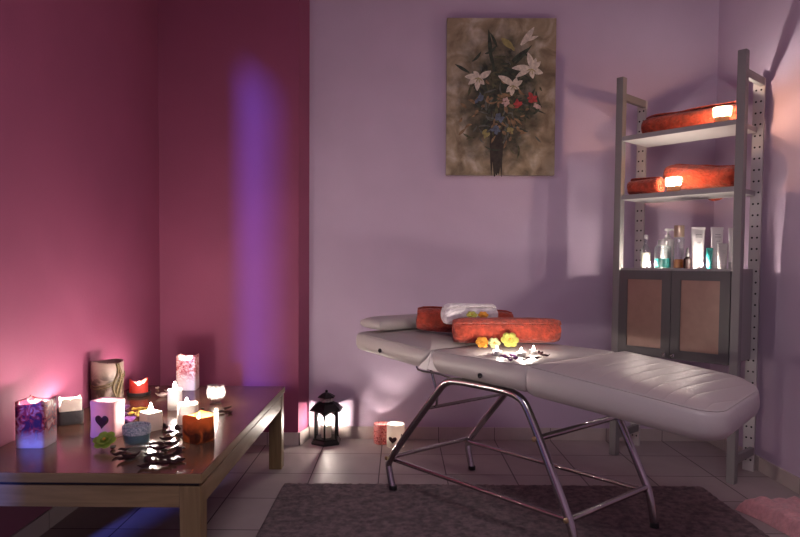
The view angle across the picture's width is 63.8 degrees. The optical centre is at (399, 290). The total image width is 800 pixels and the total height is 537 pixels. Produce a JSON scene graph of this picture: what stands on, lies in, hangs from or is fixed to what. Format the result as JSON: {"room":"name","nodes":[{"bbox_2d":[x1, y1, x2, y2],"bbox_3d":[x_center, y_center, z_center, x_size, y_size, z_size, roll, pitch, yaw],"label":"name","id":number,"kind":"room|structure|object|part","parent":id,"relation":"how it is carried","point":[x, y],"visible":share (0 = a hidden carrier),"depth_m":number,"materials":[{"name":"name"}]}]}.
{"room":"spa","nodes":[
{"label":"spa","id":0,"kind":"room"},
{"bbox_2d":[0,0,159,536],"bbox_3d":[-1.504,-0.456,1.348,0.120,3.020,5.330,0,2,0],"label":"wall","id":1,"kind":"structure","parent":0,"point":[80,253],"depth_m":2.85,"materials":[{"name":"paint"}]},
{"bbox_2d":[10,507,77,536],"bbox_3d":[-1.450,0.998,1.321,0.009,0.077,5.158,0,2,0],"label":"baseboard","id":2,"kind":"structure","parent":1,"relation":"attached to","point":[51,517],"depth_m":2.61,"materials":[{"name":"tile"}]},
{"bbox_2d":[158,0,309,432],"bbox_3d":[-1.004,-0.565,3.931,0.877,3.000,0.160,0,2,0],"label":"wall","id":3,"kind":"structure","parent":0,"point":[234,75],"depth_m":3.85,"materials":[{"name":"paint"}]},
{"bbox_2d":[252,432,298,444],"bbox_3d":[-1.028,0.897,3.905,0.829,0.077,0.009,0,2,0],"label":"baseboard","id":4,"kind":"structure","parent":3,"relation":"attached to","point":[290,438],"depth_m":3.90,"materials":[{"name":"tile"}]},
{"bbox_2d":[299,426,309,444],"bbox_3d":[-0.592,0.898,3.980,0.009,0.077,0.159,1,2,14],"label":"baseboard","id":5,"kind":"structure","parent":3,"relation":"attached to","point":[304,435],"depth_m":3.97,"materials":[{"name":"tile"}]},
{"bbox_2d":[40,438,799,536],"bbox_3d":[0.246,1.106,1.410,3.642,0.120,5.570,0,2,0],"label":"floor","id":6,"kind":"structure","parent":0,"point":[240,504],"depth_m":3.40,"materials":[{"name":"tile"}]},
{"bbox_2d":[0,385,284,536],"bbox_3d":[-1.034,0.764,2.773,0.813,0.436,1.470,0,2,0],"label":"coffee table","id":7,"kind":"object","parent":6,"relation":"on","point":[68,472],"visible":0.77,"depth_m":2.16,"materials":[{"name":"brown wood"}]},
{"bbox_2d":[15,395,56,447],"bbox_3d":[-1.326,0.474,2.344,0.106,0.173,0.106,0,2,-2],"label":"candle","id":8,"kind":"object","parent":7,"relation":"on","point":[35,418],"visible":1,"depth_m":2.29,"materials":[{"name":"wax"}]},
{"bbox_2d":[57,395,83,425],"bbox_3d":[-1.370,0.494,2.671,0.098,0.107,0.098,-1,3,-30],"label":"candle","id":9,"kind":"object","parent":7,"relation":"on","point":[70,411],"visible":1,"depth_m":2.63,"materials":[{"name":"white wax"}]},
{"bbox_2d":[93,431,115,448],"bbox_3d":[-1.055,0.533,2.296,0.082,0.045,0.063,0,2,0],"label":"candle","id":10,"kind":"object","parent":7,"relation":"on","point":[104,439],"visible":1,"depth_m":2.29,"materials":[{"name":"green wax"}]},
{"bbox_2d":[90,358,124,399],"bbox_3d":[-1.369,0.429,3.010,0.152,0.209,0.152,0,2,-11],"label":"pillar candle","id":11,"kind":"object","parent":7,"relation":"on","point":[107,376],"visible":0.91,"depth_m":2.95,"materials":[{"name":"beige wax"}]},
{"bbox_2d":[90,397,124,437],"bbox_3d":[-1.122,0.487,2.467,0.108,0.140,0.088,1,2,14],"label":"candle","id":12,"kind":"object","parent":7,"relation":"on","point":[107,413],"visible":0.93,"depth_m":2.43,"materials":[{"name":"pink wax"}]},
{"bbox_3d":[-1.034,0.583,2.766,0.787,0.012,1.442,0,2,0],"label":"shadow gap rail","id":13,"kind":"part","parent":7,"relation":"part of","materials":[{"name":"black wood"}]},
{"bbox_2d":[111,451,125,455],"bbox_3d":[-0.967,0.561,2.212,0.050,0.015,0.023,-1,3,-31],"label":"dried leaf","id":14,"kind":"object","parent":7,"relation":"on","point":[120,452],"visible":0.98,"depth_m":2.21,"materials":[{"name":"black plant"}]},
{"bbox_2d":[117,454,132,459],"bbox_3d":[-0.927,0.561,2.160,0.028,0.016,0.054,2,3,36],"label":"dried leaf","id":15,"kind":"object","parent":7,"relation":"on","point":[120,457],"visible":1,"depth_m":2.16,"materials":[{"name":"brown plant"}]},
{"bbox_2d":[124,416,135,422],"bbox_3d":[-1.123,0.535,2.672,0.043,0.023,0.061,1,2,18],"label":"purple petal","id":16,"kind":"object","parent":7,"relation":"on","point":[128,419],"visible":0.98,"depth_m":2.68,"materials":[{"name":"purple plant"}]},
{"bbox_2d":[121,451,140,458],"bbox_3d":[-0.909,0.557,2.174,0.061,0.022,0.031,-1,3,-26],"label":"dried leaf","id":17,"kind":"object","parent":7,"relation":"on","point":[136,454],"visible":1,"depth_m":2.17,"materials":[{"name":"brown plant"}]},
{"bbox_2d":[122,421,150,445],"bbox_3d":[-0.937,0.521,2.289,0.096,0.090,0.096,0,2,0],"label":"candle","id":18,"kind":"object","parent":7,"relation":"on","point":[135,433],"visible":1,"depth_m":2.26,"materials":[{"name":"blue wax"}]},
{"bbox_2d":[127,377,150,396],"bbox_3d":[-1.315,0.483,3.239,0.116,0.084,0.116,0,2,0],"label":"candle","id":19,"kind":"object","parent":7,"relation":"on","point":[140,388],"visible":1,"depth_m":3.20,"materials":[{"name":"red wax"}]},
{"bbox_3d":[-1.315,0.516,3.240,0.116,0.018,0.116,0,2,0],"label":"dish","id":20,"kind":"part","parent":19,"relation":"part of","materials":[{"name":"black stone"}]},
{"bbox_2d":[137,463,151,467],"bbox_3d":[-0.827,0.567,2.085,0.050,0.015,0.023,0,2,-19],"label":"dried leaf","id":21,"kind":"object","parent":7,"relation":"on","point":[145,464],"visible":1,"depth_m":2.08,"materials":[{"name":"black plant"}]},
{"bbox_2d":[139,403,162,431],"bbox_3d":[-0.996,0.501,2.570,0.070,0.107,0.070,2,3,38],"label":"candle","id":22,"kind":"object","parent":7,"relation":"on","point":[154,416],"visible":0.91,"depth_m":2.55,"materials":[{"name":"white wax"}]},
{"bbox_2d":[143,452,159,456],"bbox_3d":[-0.848,0.560,2.199,0.054,0.016,0.028,0,2,-21],"label":"dried leaf","id":23,"kind":"object","parent":7,"relation":"on","point":[152,453],"visible":0.99,"depth_m":2.20,"materials":[{"name":"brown plant"}]},
{"bbox_2d":[146,458,159,465],"bbox_3d":[-0.805,0.561,2.100,0.061,0.022,0.031,2,3,37],"label":"dried leaf","id":24,"kind":"object","parent":7,"relation":"on","point":[148,460],"visible":0.99,"depth_m":2.11,"materials":[{"name":"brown plant"}]},
{"bbox_2d":[149,445,166,450],"bbox_3d":[-0.852,0.554,2.269,0.061,0.022,0.031,0,2,-3],"label":"dried leaf","id":25,"kind":"object","parent":7,"relation":"on","point":[150,446],"visible":1,"depth_m":2.27,"materials":[{"name":"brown plant"}]},
{"bbox_2d":[154,459,171,464],"bbox_3d":[-0.779,0.564,2.111,0.054,0.016,0.028,-1,3,-28],"label":"dried leaf","id":26,"kind":"object","parent":7,"relation":"on","point":[162,462],"visible":0.95,"depth_m":2.11,"materials":[{"name":"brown plant"}]},
{"bbox_2d":[159,436,174,440],"bbox_3d":[-0.869,0.551,2.399,0.054,0.016,0.028,-1,3,-25],"label":"dried leaf","id":27,"kind":"object","parent":7,"relation":"on","point":[164,438],"visible":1,"depth_m":2.40,"materials":[{"name":"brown plant"}]},
{"bbox_2d":[160,454,175,458],"bbox_3d":[-0.784,0.561,2.179,0.054,0.016,0.028,-2,3,-45],"label":"dried leaf","id":28,"kind":"object","parent":7,"relation":"on","point":[168,455],"visible":0.98,"depth_m":2.18,"materials":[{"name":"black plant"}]},
{"bbox_2d":[163,438,180,445],"bbox_3d":[-0.826,0.552,2.333,0.061,0.022,0.031,-1,3,-33],"label":"dried leaf","id":29,"kind":"object","parent":7,"relation":"on","point":[178,440],"visible":1,"depth_m":2.33,"materials":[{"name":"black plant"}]},
{"bbox_2d":[167,382,181,409],"bbox_3d":[-1.027,0.477,2.933,0.060,0.125,0.060,0,2,-10],"label":"candle","id":30,"kind":"object","parent":7,"relation":"on","point":[174,394],"visible":0.94,"depth_m":2.91,"materials":[{"name":"white wax"}]},
{"bbox_2d":[172,447,181,455],"bbox_3d":[-0.766,0.557,2.216,0.031,0.022,0.061,1,2,10],"label":"dried leaf","id":31,"kind":"object","parent":7,"relation":"on","point":[178,451],"visible":0.98,"depth_m":2.23,"materials":[{"name":"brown plant"}]},
{"bbox_2d":[174,424,181,430],"bbox_3d":[-0.876,0.543,2.534,0.031,0.022,0.061,0,2,-14],"label":"dried leaf","id":32,"kind":"object","parent":7,"relation":"on","point":[176,428],"visible":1,"depth_m":2.54,"materials":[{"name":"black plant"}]},
{"bbox_2d":[176,353,198,390],"bbox_3d":[-1.122,0.428,3.402,0.100,0.184,0.100,0,2,-4],"label":"candle","id":33,"kind":"object","parent":7,"relation":"on","point":[187,366],"visible":0.97,"depth_m":3.35,"materials":[{"name":"wax"}]},
{"bbox_2d":[177,398,197,424],"bbox_3d":[-0.886,0.498,2.685,0.082,0.105,0.078,0,2,-14],"label":"candle","id":34,"kind":"object","parent":7,"relation":"on","point":[183,408],"visible":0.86,"depth_m":2.65,"materials":[{"name":"white wax"}]},
{"bbox_3d":[-0.667,0.816,2.079,0.068,0.394,0.068,0,2,0],"label":"leg","id":35,"kind":"part","parent":7,"relation":"part of","materials":[{"name":"brown wood"}]},
{"bbox_2d":[182,410,213,444],"bbox_3d":[-0.756,0.510,2.411,0.088,0.104,0.088,2,3,34],"label":"candle","id":36,"kind":"object","parent":7,"relation":"on","point":[197,428],"visible":1,"depth_m":2.38,"materials":[{"name":"wax"}]},
{"bbox_2d":[212,390,219,397],"bbox_3d":[-0.874,0.492,3.054,0.088,0.088,0.088,0,2,0],"label":"candle","id":37,"kind":"object","parent":7,"relation":"on","point":[213,395],"visible":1,"depth_m":3.04,"materials":[{"name":"white wax"}]},
{"bbox_3d":[-0.667,0.760,3.469,0.068,0.394,0.068,0,2,0],"label":"leg","id":38,"kind":"part","parent":7,"relation":"part of","materials":[{"name":"brown wood"}]},
{"bbox_2d":[309,390,342,446],"bbox_3d":[-0.454,0.774,3.970,0.194,0.328,0.224,1,2,2],"label":"lantern","id":39,"kind":"object","parent":6,"relation":"on","point":[326,406],"visible":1,"depth_m":3.93,"materials":[{"name":"black metal"}]},
{"bbox_2d":[321,423,330,437],"bbox_3d":[-0.455,0.865,3.973,0.062,0.078,0.062,1,2,2],"label":"candle","id":40,"kind":"object","parent":39,"relation":"on","point":[328,426],"depth_m":3.95,"materials":[{"name":"white wax"}]},
{"bbox_2d":[320,398,332,401],"bbox_3d":[-0.454,0.669,3.965,0.078,0.026,0.078,1,2,2],"label":"chimney vent","id":41,"kind":"object","parent":39,"relation":"attached to","point":[321,399],"depth_m":3.94,"materials":[{"name":"metal"}]},
{"bbox_2d":[374,421,387,444],"bbox_3d":[-0.111,0.880,3.980,0.104,0.122,0.104,0,2,0],"label":"pillar candle","id":42,"kind":"object","parent":6,"relation":"on","point":[380,427],"visible":0.86,"depth_m":3.93,"materials":[{"name":"wax"}]},
{"bbox_2d":[387,421,404,447],"bbox_3d":[-0.027,0.875,3.904,0.108,0.138,0.113,0,2,0],"label":"candle","id":43,"kind":"object","parent":6,"relation":"on","point":[395,430],"visible":0.86,"depth_m":3.86,"materials":[{"name":"white wax"}]},
{"bbox_2d":[256,483,768,536],"bbox_3d":[0.463,0.997,2.484,2.090,0.014,1.445,0,2,0],"label":"rug","id":44,"kind":"object","parent":6,"relation":"on","point":[299,509],"visible":0.94,"depth_m":2.84,"materials":[{"name":"grey carpet"}]},
{"bbox_2d":[356,328,759,536],"bbox_3d":[0.593,0.610,2.796,0.672,0.770,1.804,-2,3,-40],"label":"massage table","id":45,"kind":"object","parent":44,"relation":"on","point":[681,399],"visible":0.9,"depth_m":2.44,"materials":[{"name":"grey leather"}]},
{"bbox_2d":[360,314,416,330],"bbox_3d":[0.014,0.162,3.338,0.430,0.068,0.170,-2,3,-40],"label":"pillow","id":46,"kind":"object","parent":45,"relation":"on","point":[407,321],"visible":0.72,"depth_m":3.22,"materials":[{"name":"grey leather"}]},
{"bbox_2d":[356,328,488,365],"bbox_3d":[0.193,0.267,3.255,0.652,0.129,0.561,-2,3,-40],"label":"cushion","id":47,"kind":"object","parent":45,"relation":"on","point":[415,346],"depth_m":3.03,"materials":[{"name":"grey leather"}]},
{"bbox_2d":[416,306,513,332],"bbox_3d":[0.321,0.150,3.206,0.480,0.141,0.135,0,2,1],"label":"rolled towel","id":48,"kind":"object","parent":45,"relation":"on","point":[428,317],"visible":0.31,"depth_m":3.15,"materials":[{"name":"fabric"}]},
{"bbox_2d":[475,337,487,347],"bbox_3d":[0.366,0.229,2.860,0.062,0.046,0.037,0,2,0],"label":"rose","id":49,"kind":"object","parent":45,"relation":"on","point":[481,342],"visible":1,"depth_m":2.86,"materials":[{"name":"orange plant"}]},
{"bbox_3d":[0.294,0.678,2.717,0.033,0.610,1.103,-2,3,-40],"label":"frame","id":50,"kind":"part","parent":45,"relation":"part of","materials":[{"name":"silver metal"}]},
{"bbox_2d":[488,338,500,347],"bbox_3d":[0.418,0.232,2.854,0.057,0.042,0.034,0,2,0],"label":"rose","id":51,"kind":"object","parent":45,"relation":"on","point":[493,342],"visible":1,"depth_m":2.85,"materials":[{"name":"beige plant"}]},
{"bbox_2d":[492,347,501,354],"bbox_3d":[0.398,0.245,2.638,0.039,0.034,0.039,0,2,0],"label":"tealight","id":52,"kind":"object","parent":45,"relation":"on","point":[494,352],"visible":1,"depth_m":2.62,"materials":[{"name":"white wax"}]},
{"bbox_2d":[492,350,501,354],"bbox_3d":[0.398,0.254,2.638,0.039,0.016,0.039,0,2,0],"label":"cup","id":53,"kind":"object","parent":52,"relation":"on","point":[495,352],"depth_m":2.62,"materials":[{"name":"silver metal"}]},
{"bbox_2d":[452,317,561,342],"bbox_3d":[0.492,0.183,2.985,0.499,0.121,0.115,0,2,-4],"label":"rolled towel","id":54,"kind":"object","parent":45,"relation":"on","point":[464,329],"visible":0.93,"depth_m":2.94,"materials":[{"name":"fabric"}]},
{"bbox_2d":[441,303,497,323],"bbox_3d":[0.331,0.110,3.074,0.275,0.106,0.098,0,2,-18],"label":"rolled towel","id":55,"kind":"object","parent":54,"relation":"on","point":[449,311],"visible":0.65,"depth_m":3.03,"materials":[{"name":"white fabric"}]},
{"bbox_2d":[466,311,476,316],"bbox_3d":[0.334,0.113,2.990,0.052,0.032,0.038,0,2,0],"label":"rose","id":56,"kind":"object","parent":54,"relation":"on","point":[469,314],"visible":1,"depth_m":2.99,"materials":[{"name":"yellow plant"}]},
{"bbox_2d":[478,311,488,316],"bbox_3d":[0.389,0.113,3.005,0.050,0.031,0.036,0,2,0],"label":"rose","id":57,"kind":"object","parent":54,"relation":"on","point":[481,314],"visible":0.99,"depth_m":3.00,"materials":[{"name":"orange plant"}]},
{"bbox_2d":[501,332,518,346],"bbox_3d":[0.488,0.218,2.860,0.082,0.061,0.049,0,2,0],"label":"rose","id":58,"kind":"object","parent":45,"relation":"on","point":[509,339],"visible":1,"depth_m":2.85,"materials":[{"name":"yellow plant"}]},
{"bbox_2d":[516,349,525,356],"bbox_3d":[0.489,0.247,2.599,0.039,0.034,0.039,0,2,0],"label":"tealight","id":59,"kind":"object","parent":45,"relation":"on","point":[520,353],"visible":0.98,"depth_m":2.59,"materials":[{"name":"white wax"}]},
{"bbox_2d":[432,343,613,391],"bbox_3d":[0.553,0.313,2.834,0.652,0.120,0.533,-2,3,-40],"label":"seat cushion","id":60,"kind":"object","parent":45,"relation":"on","point":[476,366],"depth_m":2.66,"materials":[{"name":"grey leather"}]},
{"bbox_2d":[529,346,537,354],"bbox_3d":[0.553,0.245,2.661,0.039,0.034,0.039,0,2,0],"label":"tealight","id":61,"kind":"object","parent":45,"relation":"on","point":[534,352],"visible":0.98,"depth_m":2.65,"materials":[{"name":"white wax"}]},
{"bbox_2d":[529,350,537,354],"bbox_3d":[0.553,0.254,2.662,0.039,0.016,0.039,0,2,0],"label":"cup","id":62,"kind":"object","parent":61,"relation":"on","point":[534,352],"depth_m":2.65,"materials":[{"name":"silver metal"}]},
{"bbox_3d":[0.716,0.674,3.077,0.033,0.622,1.103,-2,3,-40],"label":"frame","id":63,"kind":"part","parent":45,"relation":"part of","materials":[{"name":"silver metal"}]},
{"bbox_2d":[526,351,759,440],"bbox_3d":[0.951,0.356,2.368,0.672,0.167,0.708,-2,3,-40],"label":"cushion","id":64,"kind":"object","parent":45,"relation":"on","point":[681,399],"depth_m":2.18,"materials":[{"name":"grey leather"}]},
{"bbox_2d":[609,48,765,484],"bbox_3d":[1.563,-0.121,3.576,0.349,2.180,0.724,-2,3,-42],"label":"shelf unit","id":65,"kind":"object","parent":6,"relation":"on","point":[711,316],"visible":0.9,"depth_m":3.44,"materials":[{"name":"grey paint"}]},
{"bbox_3d":[1.262,-0.130,3.724,0.044,2.180,0.042,-2,3,-42],"label":"post","id":66,"kind":"part","parent":65,"relation":"part of","materials":[{"name":"grey metal"}]},
{"bbox_3d":[1.366,0.841,3.864,0.235,0.042,0.024,-2,3,-42],"label":"rail","id":67,"kind":"part","parent":65,"relation":"part of","materials":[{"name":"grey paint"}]},
{"bbox_3d":[1.380,-1.117,3.785,0.235,0.042,0.024,-2,3,-42],"label":"rail","id":68,"kind":"part","parent":65,"relation":"part of","materials":[{"name":"grey paint"}]},
{"bbox_3d":[1.461,-0.097,3.937,0.017,2.100,0.056,-2,3,-42],"label":"post","id":69,"kind":"part","parent":65,"relation":"part of","materials":[{"name":"silver metal"}]},
{"bbox_3d":[1.366,0.125,3.595,0.005,0.377,0.202,-2,3,-42],"label":"door panel","id":70,"kind":"part","parent":65,"relation":"part of","materials":[{"name":"brown wood"}]},
{"bbox_2d":[640,235,649,266],"bbox_3d":[1.398,-0.224,3.660,0.056,0.191,0.056,0,2,0],"label":"glass bottle","id":71,"kind":"object","parent":65,"relation":"on","point":[645,257],"visible":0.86,"depth_m":3.64,"materials":[{"name":"white"}]},
{"bbox_3d":[1.366,0.125,3.595,0.019,0.477,0.302,-2,3,-42],"label":"cabinet door","id":72,"kind":"part","parent":65,"relation":"part of","materials":[{"name":"grey paint"}]},
{"bbox_2d":[627,177,664,194],"bbox_3d":[1.398,-0.597,3.661,0.100,0.101,0.204,-2,3,-42],"label":"rolled towel","id":73,"kind":"object","parent":65,"relation":"on","point":[648,184],"visible":1,"depth_m":3.62,"materials":[{"name":"fabric"}]},
{"bbox_2d":[655,240,669,267],"bbox_3d":[1.463,-0.204,3.582,0.088,0.158,0.088,0,2,0],"label":"bottle","id":74,"kind":"object","parent":65,"relation":"on","point":[659,262],"visible":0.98,"depth_m":3.55,"materials":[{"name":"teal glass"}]},
{"bbox_2d":[660,228,673,267],"bbox_3d":[1.530,-0.242,3.679,0.072,0.228,0.072,0,2,0],"label":"pump bottle","id":75,"kind":"object","parent":65,"relation":"on","point":[667,251],"visible":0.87,"depth_m":3.65,"materials":[{"name":"white"}]},
{"bbox_2d":[667,180,679,190],"bbox_3d":[1.490,-0.577,3.504,0.088,0.078,0.088,-2,3,-42],"label":"candle","id":76,"kind":"object","parent":65,"relation":"on","point":[669,188],"visible":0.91,"depth_m":3.48,"materials":[{"name":"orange wax"}]},
{"bbox_2d":[673,225,684,267],"bbox_3d":[1.530,-0.240,3.529,0.055,0.235,0.055,0,2,0],"label":"spray bottle","id":77,"kind":"object","parent":65,"relation":"on","point":[678,229],"visible":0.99,"depth_m":3.51,"materials":[{"name":"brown glass"}]},
{"bbox_2d":[683,248,690,268],"bbox_3d":[1.554,-0.176,3.475,0.038,0.113,0.038,0,2,0],"label":"dropper bottle","id":78,"kind":"object","parent":65,"relation":"on","point":[687,260],"visible":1,"depth_m":3.46,"materials":[{"name":"black glass"}]},
{"bbox_2d":[641,101,735,132],"bbox_3d":[1.617,-0.944,3.562,0.142,0.137,0.536,-2,3,-42],"label":"rolled towel","id":79,"kind":"object","parent":65,"relation":"on","point":[706,114],"visible":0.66,"depth_m":3.52,"materials":[{"name":"fabric"}]},
{"bbox_2d":[691,227,704,268],"bbox_3d":[1.599,-0.230,3.454,0.057,0.222,0.057,-2,3,-42],"label":"tube","id":80,"kind":"object","parent":65,"relation":"on","point":[697,233],"visible":0.91,"depth_m":3.44,"materials":[{"name":"white plastic"}]},
{"bbox_2d":[663,164,734,200],"bbox_3d":[1.676,-0.611,3.559,0.160,0.221,0.409,-1,3,-40],"label":"rolled towel","id":81,"kind":"object","parent":65,"relation":"on","point":[686,176],"visible":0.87,"depth_m":3.52,"materials":[{"name":"fabric"}]},
{"bbox_3d":[1.571,0.136,3.369,0.005,0.377,0.202,-2,3,-42],"label":"door panel","id":82,"kind":"part","parent":65,"relation":"part of","materials":[{"name":"brown wood"}]},
{"bbox_2d":[697,262,704,268],"bbox_3d":[1.582,-0.134,3.377,0.037,0.037,0.037,-2,3,-42],"label":"tealight","id":83,"kind":"object","parent":65,"relation":"on","point":[700,266],"visible":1,"depth_m":3.37,"materials":[{"name":"white wax"}]},
{"bbox_3d":[1.571,0.136,3.369,0.019,0.477,0.302,-2,3,-42],"label":"cabinet door","id":84,"kind":"part","parent":65,"relation":"part of","materials":[{"name":"grey paint"}]},
{"bbox_2d":[706,248,712,268],"bbox_3d":[1.629,-0.171,3.385,0.028,0.110,0.028,3,3,43],"label":"tube","id":85,"kind":"object","parent":65,"relation":"on","point":[709,251],"visible":1,"depth_m":3.38,"materials":[{"name":"teal plastic"}]},
{"bbox_2d":[711,227,723,268],"bbox_3d":[1.675,-0.226,3.401,0.052,0.220,0.052,3,3,45],"label":"tube","id":86,"kind":"object","parent":65,"relation":"on","point":[716,232],"visible":0.67,"depth_m":3.39,"materials":[{"name":"white plastic"}]},
{"bbox_2d":[717,243,727,268],"bbox_3d":[1.669,-0.179,3.327,0.043,0.132,0.043,3,3,45],"label":"tube","id":87,"kind":"object","parent":65,"relation":"on","point":[722,247],"visible":1,"depth_m":3.32,"materials":[{"name":"grey plastic"}]},
{"bbox_2d":[715,110,729,121],"bbox_3d":[1.657,-0.901,3.306,0.092,0.076,0.092,-2,3,-42],"label":"candle","id":88,"kind":"object","parent":65,"relation":"on","point":[722,117],"visible":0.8,"depth_m":3.29,"materials":[{"name":"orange wax"}]},
{"bbox_2d":[728,228,732,268],"bbox_3d":[1.725,-0.219,3.324,0.046,0.212,0.046,3,3,45],"label":"tube","id":89,"kind":"object","parent":65,"relation":"on","point":[729,229],"visible":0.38,"depth_m":3.32,"materials":[{"name":"grey plastic"}]},
{"bbox_3d":[1.702,-0.107,3.241,0.044,2.180,0.042,-2,3,-42],"label":"post","id":90,"kind":"part","parent":65,"relation":"part of","materials":[{"name":"grey metal"}]},
{"bbox_3d":[1.805,0.864,3.381,0.235,0.042,0.024,-2,3,-42],"label":"rail","id":91,"kind":"part","parent":65,"relation":"part of","materials":[{"name":"grey metal"}]},
{"bbox_3d":[1.901,-0.074,3.454,0.017,2.100,0.056,-2,3,-42],"label":"post","id":92,"kind":"part","parent":65,"relation":"part of","materials":[{"name":"silver metal"}]},
{"bbox_3d":[1.820,-1.094,3.303,0.235,0.042,0.024,-2,3,-42],"label":"rail","id":93,"kind":"part","parent":65,"relation":"part of","materials":[{"name":"grey paint"}]},
{"bbox_2d":[735,496,799,536],"bbox_3d":[1.728,0.961,2.708,0.304,0.084,0.516,0,2,-14],"label":"rug","id":94,"kind":"object","parent":6,"relation":"on","point":[782,514],"visible":1,"depth_m":2.78,"materials":[{"name":"pink carpet"}]},
{"bbox_2d":[309,0,719,428],"bbox_3d":[0.258,-0.561,4.071,3.642,3.000,0.120,0,2,0],"label":"wall","id":95,"kind":"structure","parent":0,"point":[390,233],"depth_m":4.01,"materials":[{"name":"purple paint"}]},
{"bbox_2d":[446,18,555,176],"bbox_3d":[0.620,-1.186,3.964,0.676,0.968,0.041,0,2,0],"label":"painting","id":96,"kind":"object","parent":95,"relation":"attached to","point":[501,72],"visible":1,"depth_m":3.95,"materials":[{"name":"painted canvas"},{"name":"wood"}]},
{"bbox_2d":[309,426,702,440],"bbox_3d":[0.685,0.904,4.065,2.524,0.077,0.009,0,2,0],"label":"baseboard","id":97,"kind":"structure","parent":95,"relation":"attached to","point":[345,432],"depth_m":4.06,"materials":[{"name":"tile"}]},
{"bbox_2d":[710,0,799,477],"bbox_3d":[2.018,-0.437,1.288,0.120,3.000,5.450,0,2,0],"label":"wall","id":98,"kind":"structure","parent":0,"point":[770,29],"depth_m":3.36,"materials":[{"name":"purple paint"}]},
{"bbox_2d":[707,438,799,494],"bbox_3d":[1.943,1.020,1.401,0.009,0.077,5.318,0,2,0],"label":"baseboard","id":99,"kind":"structure","parent":98,"relation":"attached to","point":[767,468],"depth_m":3.35,"materials":[{"name":"tile"}]}
]}

